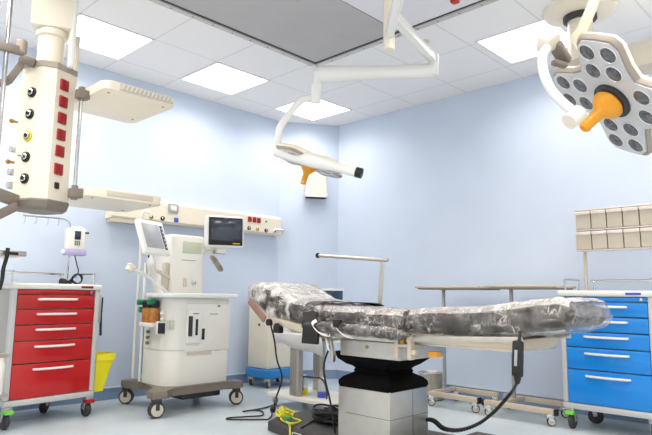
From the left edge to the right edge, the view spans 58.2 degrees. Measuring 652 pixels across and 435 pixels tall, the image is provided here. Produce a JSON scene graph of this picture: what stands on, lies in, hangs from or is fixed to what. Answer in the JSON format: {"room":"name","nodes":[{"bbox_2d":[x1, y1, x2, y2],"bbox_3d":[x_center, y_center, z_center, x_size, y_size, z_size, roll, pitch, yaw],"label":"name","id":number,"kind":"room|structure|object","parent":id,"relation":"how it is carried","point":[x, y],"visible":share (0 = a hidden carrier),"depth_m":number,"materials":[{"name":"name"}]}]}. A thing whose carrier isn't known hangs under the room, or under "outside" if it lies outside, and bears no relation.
{"room":"operating room","nodes":[
{"label":"operating room","id":0,"kind":"room"},
{"bbox_2d":[67,86,89,199],"bbox_3d":[-1.502,-0.453,3.563,0.055,0.700,0.075,-7,-11,44],"label":"pole","id":1,"kind":"object","parent":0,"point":[82,94],"depth_m":3.55,"materials":[{"name":"silver metal"}]},
{"bbox_2d":[0,39,279,386],"bbox_3d":[-2.390,0.071,4.961,0.100,2.982,5.180,-7,-11,44],"label":"wall","id":2,"kind":"structure","parent":0,"point":[198,151],"depth_m":5.62,"materials":[{"name":"blue paint"}]},
{"bbox_2d":[0,374,274,412],"bbox_3d":[-2.334,1.500,4.766,0.012,0.100,5.080,-7,-11,44],"label":"baseboard","id":3,"kind":"structure","parent":2,"relation":"attached to","point":[110,393],"depth_m":5.15,"materials":[{"name":"plastic"}]},
{"bbox_2d":[104,373,245,388],"bbox_3d":[-2.331,1.446,4.771,0.018,0.010,5.080,-7,-11,44],"label":"trim","id":4,"kind":"structure","parent":2,"relation":"attached to","point":[237,373],"depth_m":5.26,"materials":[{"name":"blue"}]},
{"bbox_2d":[105,201,284,236],"bbox_3d":[-1.222,0.016,5.986,0.171,0.255,2.050,-7,-11,44],"label":"wall panel","id":5,"kind":"object","parent":2,"relation":"attached to","point":[167,213],"visible":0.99,"depth_m":5.83,"materials":[{"name":"beige plastic"}]},
{"bbox_2d":[168,203,178,213],"bbox_3d":[-1.481,-0.088,5.680,0.014,0.090,0.110,-7,-11,44],"label":"switch plate","id":6,"kind":"object","parent":5,"relation":"attached to","point":[173,208],"depth_m":5.67,"materials":[{"name":"white plastic"}]},
{"bbox_2d":[277,122,338,368],"bbox_3d":[-0.208,0.362,6.905,0.500,2.982,0.680,-7,-11,44],"label":"wall","id":7,"kind":"structure","parent":0,"point":[310,225],"depth_m":6.88,"materials":[{"name":"blue paint"}]},
{"bbox_2d":[275,370,335,379],"bbox_3d":[-0.225,1.780,6.637,0.705,0.100,0.012,2,-8,-11],"label":"baseboard","id":8,"kind":"structure","parent":7,"relation":"attached to","point":[330,374],"depth_m":6.67,"materials":[{"name":"plastic"}]},
{"bbox_2d":[304,172,327,198],"bbox_3d":[-0.114,-0.409,6.895,0.268,0.360,0.116,2,-8,-11],"label":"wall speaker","id":9,"kind":"object","parent":7,"relation":"attached to","point":[316,184],"visible":0.85,"depth_m":6.84,"materials":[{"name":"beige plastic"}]},
{"bbox_2d":[0,379,650,434],"bbox_3d":[-0.084,1.391,2.987,5.920,0.100,5.860,-7,-11,44],"label":"floor","id":10,"kind":"structure","parent":0,"point":[208,415],"depth_m":4.47,"materials":[{"name":"plastic"}]},
{"bbox_2d":[0,248,26,398],"bbox_3d":[-2.361,0.804,3.803,0.460,1.221,0.587,-7,-11,44],"label":"stand","id":11,"kind":"object","parent":10,"relation":"on","point":[6,254],"visible":1,"depth_m":3.85,"materials":[{"name":"metal"}]},
{"bbox_2d":[0,250,26,257],"bbox_3d":[-2.361,0.232,3.887,0.360,0.036,0.587,-7,-11,44],"label":"tray","id":12,"kind":"object","parent":11,"relation":"on","point":[12,254],"depth_m":3.92,"materials":[{"name":"metal"}]},
{"bbox_2d":[0,214,102,429],"bbox_3d":[-2.135,0.733,4.470,0.511,1.546,0.752,-5,-10,37],"label":"cart","id":13,"kind":"object","parent":10,"relation":"on","point":[48,332],"visible":0.96,"depth_m":4.26,"materials":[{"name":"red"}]},
{"bbox_2d":[59,256,82,283],"bbox_3d":[-2.059,0.421,4.737,0.087,0.245,0.181,-7,-11,44],"label":"coiled cable","id":14,"kind":"object","parent":13,"relation":"on","point":[62,280],"visible":0.98,"depth_m":4.72,"materials":[{"name":"black rubber"}]},
{"bbox_2d":[61,226,88,255],"bbox_3d":[-2.076,0.195,4.829,0.210,0.240,0.107,7,-10,-38],"label":"pump","id":15,"kind":"object","parent":13,"relation":"attached to","point":[75,236],"visible":1,"depth_m":4.79,"materials":[{"name":"white plastic"}]},
{"bbox_2d":[62,249,86,255],"bbox_3d":[-2.072,0.289,4.821,0.170,0.050,0.105,7,-10,-38],"label":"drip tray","id":16,"kind":"object","parent":15,"relation":"on","point":[66,252],"depth_m":4.78,"materials":[{"name":"purple plastic"}]},
{"bbox_2d":[92,352,115,391],"bbox_3d":[-1.806,1.232,4.683,0.182,0.292,0.172,-7,-11,44],"label":"waste bin","id":17,"kind":"object","parent":13,"relation":"hanging from","point":[103,360],"visible":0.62,"depth_m":4.63,"materials":[{"name":"yellow plastic"}]},
{"bbox_2d":[118,210,243,418],"bbox_3d":[-1.303,0.766,5.023,0.819,1.650,1.143,-7,-11,44],"label":"machine","id":18,"kind":"object","parent":10,"relation":"on","point":[185,334],"visible":1,"depth_m":4.90,"materials":[{"name":"grey plastic"}]},
{"bbox_2d":[139,322,155,326],"bbox_3d":[-1.444,0.879,4.812,0.190,0.035,0.105,-7,-11,44],"label":"shelf","id":19,"kind":"object","parent":18,"relation":"attached to","point":[143,324],"depth_m":4.74,"materials":[{"name":"white plastic"}]},
{"bbox_2d":[134,219,170,256],"bbox_3d":[-1.410,0.167,4.766,0.240,0.286,0.336,-7,-11,44],"label":"monitor","id":20,"kind":"object","parent":18,"relation":"on","point":[151,234],"depth_m":4.72,"materials":[{"name":"white plastic"}]},
{"bbox_2d":[147,255,162,273],"bbox_3d":[-1.384,0.392,4.866,0.267,0.168,0.305,-7,-11,44],"label":"bracket","id":21,"kind":"object","parent":18,"relation":"on","point":[151,261],"depth_m":4.77,"materials":[{"name":"white plastic"}]},
{"bbox_2d":[146,293,237,297],"bbox_3d":[-1.181,0.672,5.053,0.490,0.037,0.760,-7,-11,44],"label":"countertop","id":22,"kind":"structure","parent":18,"relation":"on","point":[170,295],"depth_m":4.81,"materials":[{"name":"white plastic"}]},
{"bbox_2d":[172,390,219,399],"bbox_3d":[-1.182,1.489,5.032,0.400,0.062,0.380,-7,-11,44],"label":"tray","id":23,"kind":"object","parent":18,"relation":"on","point":[211,393],"depth_m":4.86,"materials":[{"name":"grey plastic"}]},
{"bbox_2d":[203,247,225,254],"bbox_3d":[-1.018,0.300,5.295,0.189,0.068,0.208,-7,-11,44],"label":"bracket","id":24,"kind":"object","parent":18,"relation":"on","point":[209,250],"depth_m":5.25,"materials":[{"name":"white plastic"}]},
{"bbox_2d":[204,215,243,247],"bbox_3d":[-0.917,0.130,5.284,0.136,0.297,0.372,-7,-11,44],"label":"patient monitor","id":25,"kind":"object","parent":18,"relation":"on","point":[219,231],"depth_m":5.24,"materials":[{"name":"white plastic"}]},
{"bbox_2d":[246,302,289,387],"bbox_3d":[-0.556,1.316,6.225,0.380,0.900,0.490,-7,-11,44],"label":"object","id":26,"kind":"object","parent":10,"relation":"on","point":[262,363],"visible":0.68,"depth_m":6.06,"materials":[{"name":"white plastic"}]},
{"bbox_2d":[268,406,275,419],"bbox_3d":[-0.432,1.510,4.542,0.044,0.063,0.247,0,-8,7],"label":"plug","id":27,"kind":"object","parent":10,"relation":"on","point":[272,408],"visible":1,"depth_m":4.62,"materials":[{"name":"black plastic"}]},
{"bbox_2d":[267,329,340,406],"bbox_3d":[-0.073,1.190,4.962,0.760,0.825,0.460,-7,-11,44],"label":"trolley","id":28,"kind":"object","parent":10,"relation":"on","point":[294,393],"visible":0.41,"depth_m":4.85,"materials":[{"name":"white plastic"}]},
{"bbox_2d":[274,329,331,356],"bbox_3d":[-0.101,1.049,4.951,0.583,0.187,0.426,-7,-11,44],"label":"tabletop","id":29,"kind":"object","parent":28,"relation":"on","point":[293,340],"visible":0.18,"depth_m":4.81,"materials":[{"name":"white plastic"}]},
{"bbox_2d":[267,386,338,406],"bbox_3d":[-0.077,1.501,4.920,0.760,0.033,0.460,-7,-11,44],"label":"shelf","id":30,"kind":"object","parent":28,"relation":"attached to","point":[311,398],"depth_m":4.82,"materials":[{"name":"white plastic"}]},
{"bbox_2d":[302,374,307,394],"bbox_3d":[-0.188,1.404,4.930,0.076,0.160,0.076,-7,-11,44],"label":"jar","id":31,"kind":"object","parent":28,"relation":"on","point":[305,390],"visible":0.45,"depth_m":4.89,"materials":[{"name":"yellow plastic"}]},
{"bbox_2d":[302,284,317,293],"bbox_3d":[-0.150,0.675,4.994,0.084,0.203,0.140,-7,-11,44],"label":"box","id":32,"kind":"object","parent":28,"relation":"on","point":[302,284],"visible":0.25,"depth_m":4.99,"materials":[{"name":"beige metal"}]},
{"bbox_2d":[303,376,327,398],"bbox_3d":[-0.094,1.377,4.772,0.302,0.164,0.015,-7,-11,44],"label":"tube","id":33,"kind":"object","parent":28,"relation":"on","point":[322,379],"visible":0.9,"depth_m":4.73,"materials":[{"name":"grey plastic"}]},
{"bbox_2d":[317,377,325,397],"bbox_3d":[-0.032,1.386,4.780,0.076,0.160,0.076,-7,-11,44],"label":"jar","id":34,"kind":"object","parent":28,"relation":"on","point":[320,394],"visible":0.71,"depth_m":4.74,"materials":[{"name":"blue"}]},
{"bbox_2d":[322,337,340,343],"bbox_3d":[-0.040,1.044,5.014,0.560,0.020,0.370,-7,-11,44],"label":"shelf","id":35,"kind":"object","parent":28,"relation":"attached to","point":[335,340],"depth_m":4.78,"materials":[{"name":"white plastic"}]},
{"bbox_2d":[322,289,343,304],"bbox_3d":[0.058,0.675,4.853,0.137,0.170,0.131,-7,-11,44],"label":"monitor","id":36,"kind":"object","parent":28,"relation":"on","point":[335,293],"visible":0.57,"depth_m":4.81,"materials":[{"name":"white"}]},
{"bbox_2d":[248,282,610,434],"bbox_3d":[0.546,0.911,3.603,2.338,1.024,1.076,-7,-11,44],"label":"table","id":37,"kind":"object","parent":10,"relation":"on","point":[383,395],"depth_m":3.37,"materials":[{"name":"black plastic"}]},
{"bbox_2d":[226,326,282,419],"bbox_3d":[-0.549,1.166,4.458,0.402,0.743,1.245,2,-8,-7],"label":"cable","id":38,"kind":"object","parent":37,"relation":"hanging from","point":[257,409],"visible":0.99,"depth_m":4.37,"materials":[{"name":"black rubber"}]},
{"bbox_2d":[251,287,314,307],"bbox_3d":[-0.298,0.581,4.231,0.220,0.146,0.484,-7,-11,44],"label":"cushion","id":39,"kind":"object","parent":37,"relation":"on","point":[264,296],"depth_m":4.04,"materials":[{"name":"plastic"}]},
{"bbox_2d":[276,406,301,434],"bbox_3d":[-0.246,1.384,3.977,0.132,0.167,0.342,4,-8,-22],"label":"lead","id":40,"kind":"object","parent":37,"relation":"attached to","point":[285,414],"visible":1,"depth_m":4.01,"materials":[{"name":"plastic"}]},
{"bbox_2d":[300,419,314,428],"bbox_3d":[-0.087,1.351,3.918,0.084,0.063,0.313,-6,-10,40],"label":"lead","id":41,"kind":"object","parent":37,"relation":"on","point":[313,420],"visible":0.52,"depth_m":3.83,"materials":[{"name":"black rubber"}]},
{"bbox_2d":[272,294,371,322],"bbox_3d":[-0.017,0.613,3.951,0.545,0.186,0.484,-7,-11,44],"label":"cushion","id":42,"kind":"object","parent":37,"relation":"on","point":[298,303],"depth_m":3.87,"materials":[{"name":"plastic"}]},
{"bbox_2d":[315,253,388,303],"bbox_3d":[0.170,0.522,4.189,0.694,0.569,0.050,-7,-11,44],"label":"frame","id":43,"kind":"object","parent":37,"relation":"attached to","point":[382,261],"visible":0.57,"depth_m":4.03,"materials":[{"name":"metal"}]},
{"bbox_2d":[331,310,443,329],"bbox_3d":[0.385,0.615,3.557,0.555,0.095,0.484,-7,-11,44],"label":"seat cushion","id":44,"kind":"object","parent":37,"relation":"on","point":[384,318],"depth_m":3.36,"materials":[{"name":"plastic"}]},
{"bbox_2d":[426,331,523,432],"bbox_3d":[0.819,0.902,3.156,0.250,0.637,1.101,3,-8,-16],"label":"remote control","id":45,"kind":"object","parent":37,"relation":"hanging from","point":[517,345],"visible":0.94,"depth_m":2.67,"materials":[{"name":"black plastic"}]},
{"bbox_2d":[409,305,605,333],"bbox_3d":[0.920,0.523,3.047,0.875,0.154,0.484,-7,-11,44],"label":"cushion","id":46,"kind":"object","parent":37,"relation":"on","point":[526,319],"depth_m":2.82,"materials":[{"name":"plastic"}]},
{"bbox_2d":[418,370,443,400],"bbox_3d":[0.979,1.563,5.453,0.252,0.245,0.252,-7,-11,44],"label":"bucket","id":47,"kind":"object","parent":10,"relation":"on","point":[435,378],"visible":0.43,"depth_m":5.36,"materials":[{"name":"metal"}]},
{"bbox_2d":[415,286,500,412],"bbox_3d":[1.174,1.130,5.180,0.660,1.036,0.447,-7,-11,44],"label":"table","id":48,"kind":"object","parent":10,"relation":"on","point":[474,401],"visible":0.83,"depth_m":5.09,"materials":[{"name":"beige metal"}]},
{"bbox_2d":[481,285,575,425],"bbox_3d":[1.626,1.071,4.725,0.643,1.042,0.477,-7,-11,44],"label":"table","id":49,"kind":"object","parent":10,"relation":"on","point":[550,414],"visible":0.89,"depth_m":4.66,"materials":[{"name":"beige metal"}]},
{"bbox_2d":[557,203,651,434],"bbox_3d":[2.195,0.711,4.236,0.860,1.640,0.496,-7,-11,44],"label":"cart","id":50,"kind":"object","parent":10,"relation":"on","point":[607,369],"visible":0.95,"depth_m":4.17,"materials":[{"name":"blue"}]},
{"bbox_2d":[0,0,651,125],"bbox_3d":[-0.043,-1.664,3.399,5.920,0.100,5.860,-7,-11,44],"label":"ceiling","id":51,"kind":"structure","parent":0,"point":[182,45],"depth_m":5.07,"materials":[{"name":"tile"}]},
{"bbox_2d":[0,0,173,218],"bbox_3d":[-1.560,-0.758,3.698,0.717,1.654,1.045,-7,-11,44],"label":"pendant","id":52,"kind":"object","parent":51,"relation":"hanging from","point":[49,99],"visible":1,"depth_m":3.53,"materials":[{"name":"beige plastic"}]},
{"bbox_2d":[20,173,28,183],"bbox_3d":[-1.766,-0.229,3.427,0.061,0.062,0.038,-7,-11,44],"label":"outlet","id":53,"kind":"object","parent":52,"relation":"attached to","point":[24,177],"depth_m":3.42,"materials":[{"name":"black plastic"}]},
{"bbox_2d":[21,152,29,161],"bbox_3d":[-1.768,-0.357,3.446,0.061,0.062,0.038,-7,-11,44],"label":"outlet","id":54,"kind":"object","parent":52,"relation":"attached to","point":[25,156],"depth_m":3.44,"materials":[{"name":"black plastic"}]},
{"bbox_2d":[23,131,31,140],"bbox_3d":[-1.765,-0.483,3.462,0.061,0.062,0.038,-7,-11,44],"label":"outlet","id":55,"kind":"object","parent":52,"relation":"attached to","point":[27,135],"depth_m":3.45,"materials":[{"name":"yellow plastic"}]},
{"bbox_2d":[25,109,33,118],"bbox_3d":[-1.762,-0.616,3.479,0.061,0.062,0.038,-7,-11,44],"label":"outlet","id":56,"kind":"object","parent":52,"relation":"attached to","point":[29,113],"depth_m":3.47,"materials":[{"name":"black plastic"}]},
{"bbox_2d":[27,87,35,96],"bbox_3d":[-1.757,-0.748,3.496,0.061,0.062,0.038,-7,-11,44],"label":"outlet","id":57,"kind":"object","parent":52,"relation":"attached to","point":[31,91],"depth_m":3.49,"materials":[{"name":"black plastic"}]},
{"bbox_2d":[54,182,59,188],"bbox_3d":[-1.606,-0.191,3.495,0.010,0.038,0.032,-2,-8,20],"label":"socket","id":58,"kind":"object","parent":52,"relation":"attached to","point":[56,184],"depth_m":3.49,"materials":[{"name":"black plastic"}]},
{"bbox_2d":[54,163,63,175],"bbox_3d":[-1.602,-0.289,3.510,0.035,0.068,0.059,-7,-11,44],"label":"socket","id":59,"kind":"object","parent":52,"relation":"attached to","point":[58,167],"depth_m":3.50,"materials":[{"name":"red plastic"}]},
{"bbox_2d":[55,145,64,157],"bbox_3d":[-1.601,-0.399,3.525,0.035,0.068,0.059,-7,-11,44],"label":"socket","id":60,"kind":"object","parent":52,"relation":"attached to","point":[59,149],"depth_m":3.52,"materials":[{"name":"red plastic"}]},
{"bbox_2d":[56,128,65,141],"bbox_3d":[-1.599,-0.499,3.539,0.035,0.068,0.059,-7,-11,44],"label":"socket","id":61,"kind":"object","parent":52,"relation":"attached to","point":[60,132],"depth_m":3.53,"materials":[{"name":"red plastic"}]},
{"bbox_2d":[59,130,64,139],"bbox_3d":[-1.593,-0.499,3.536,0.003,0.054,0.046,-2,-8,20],"label":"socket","id":62,"kind":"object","parent":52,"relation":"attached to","point":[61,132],"depth_m":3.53,"materials":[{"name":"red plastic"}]},
{"bbox_2d":[57,112,66,124],"bbox_3d":[-1.599,-0.601,3.550,0.035,0.068,0.059,-7,-11,44],"label":"socket","id":63,"kind":"object","parent":52,"relation":"attached to","point":[61,116],"depth_m":3.54,"materials":[{"name":"red plastic"}]},
{"bbox_2d":[59,95,67,108],"bbox_3d":[-1.597,-0.703,3.564,0.035,0.068,0.059,-7,-11,44],"label":"socket","id":64,"kind":"object","parent":52,"relation":"attached to","point":[63,99],"depth_m":3.56,"materials":[{"name":"red plastic"}]},
{"bbox_2d":[60,79,68,91],"bbox_3d":[-1.596,-0.807,3.578,0.035,0.068,0.059,-7,-11,44],"label":"socket","id":65,"kind":"object","parent":52,"relation":"attached to","point":[64,83],"depth_m":3.57,"materials":[{"name":"red plastic"}]},
{"bbox_2d":[67,187,160,211],"bbox_3d":[-1.442,-0.111,3.863,0.550,0.055,0.510,-7,-11,44],"label":"shelf","id":66,"kind":"object","parent":52,"relation":"attached to","point":[97,198],"depth_m":3.74,"materials":[{"name":"beige plastic"}]},
{"bbox_2d":[74,80,173,122],"bbox_3d":[-1.353,-0.748,3.845,0.590,0.055,0.485,-7,-11,44],"label":"shelf","id":67,"kind":"object","parent":52,"relation":"attached to","point":[109,99],"depth_m":3.75,"materials":[{"name":"beige plastic"}]},
{"bbox_2d":[67,13,153,59],"bbox_3d":[-1.823,-1.450,4.751,0.608,0.008,0.608,-7,-11,44],"label":"recessed light","id":68,"kind":"object","parent":51,"relation":"in","point":[97,36],"visible":0.76,"depth_m":4.75,"materials":[{"name":"white plastic"}]},
{"bbox_2d":[180,62,269,94],"bbox_3d":[-0.971,-1.322,5.621,0.608,0.008,0.608,-7,-11,44],"label":"recessed light","id":69,"kind":"object","parent":51,"relation":"in","point":[217,76],"visible":1,"depth_m":5.60,"materials":[{"name":"white plastic"}]},
{"bbox_2d":[274,99,351,120],"bbox_3d":[-0.143,-1.197,6.467,0.608,0.008,0.608,-7,-11,44],"label":"recessed light","id":70,"kind":"object","parent":51,"relation":"in","point":[307,110],"visible":0.83,"depth_m":6.48,"materials":[{"name":"white plastic"}]},
{"bbox_2d":[148,0,498,70],"bbox_3d":[-0.068,-1.577,3.537,2.520,0.035,2.500,-7,-11,44],"label":"ceiling panel","id":71,"kind":"object","parent":51,"relation":"attached to","point":[313,33],"visible":0.99,"depth_m":4.36,"materials":[{"name":"grey"}]},
{"bbox_2d":[273,0,651,184],"bbox_3d":[0.560,-0.887,3.348,2.517,1.436,1.446,-4,-9,31],"label":"lamp","id":72,"kind":"object","parent":51,"relation":"hanging from","point":[607,84],"depth_m":2.45,"materials":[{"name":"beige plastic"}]},
{"bbox_2d":[475,19,567,63],"bbox_3d":[1.632,-1.409,4.718,0.608,0.008,0.608,-7,-11,44],"label":"recessed light","id":73,"kind":"object","parent":51,"relation":"in","point":[518,44],"visible":0.59,"depth_m":4.70,"materials":[{"name":"white plastic"}]},
{"bbox_2d":[542,0,588,65],"label":"pendant","id":74,"kind":"object","parent":51,"relation":"hanging from","point":[568,14],"depth_m":4.09,"materials":[{"name":"beige plastic"}]},
{"bbox_2d":[587,0,618,31],"label":"pendant","id":75,"kind":"object","parent":51,"relation":"hanging from","point":[606,8],"depth_m":4.07,"materials":[{"name":"beige plastic"}]},
{"bbox_2d":[627,38,651,74],"label":"pendant","id":76,"kind":"object","parent":51,"relation":"hanging from","point":[641,51],"depth_m":3.75,"materials":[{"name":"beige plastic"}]},
{"bbox_2d":[336,70,651,397],"bbox_3d":[2.119,0.145,5.066,5.420,2.982,0.100,-7,-11,44],"label":"wall","id":77,"kind":"structure","parent":0,"point":[484,186],"depth_m":5.61,"materials":[{"name":"blue paint"}]},
{"bbox_2d":[336,369,649,424],"bbox_3d":[2.026,1.571,4.869,5.320,0.100,0.012,-7,-11,44],"label":"baseboard","id":78,"kind":"structure","parent":77,"relation":"attached to","point":[339,374],"depth_m":5.04,"materials":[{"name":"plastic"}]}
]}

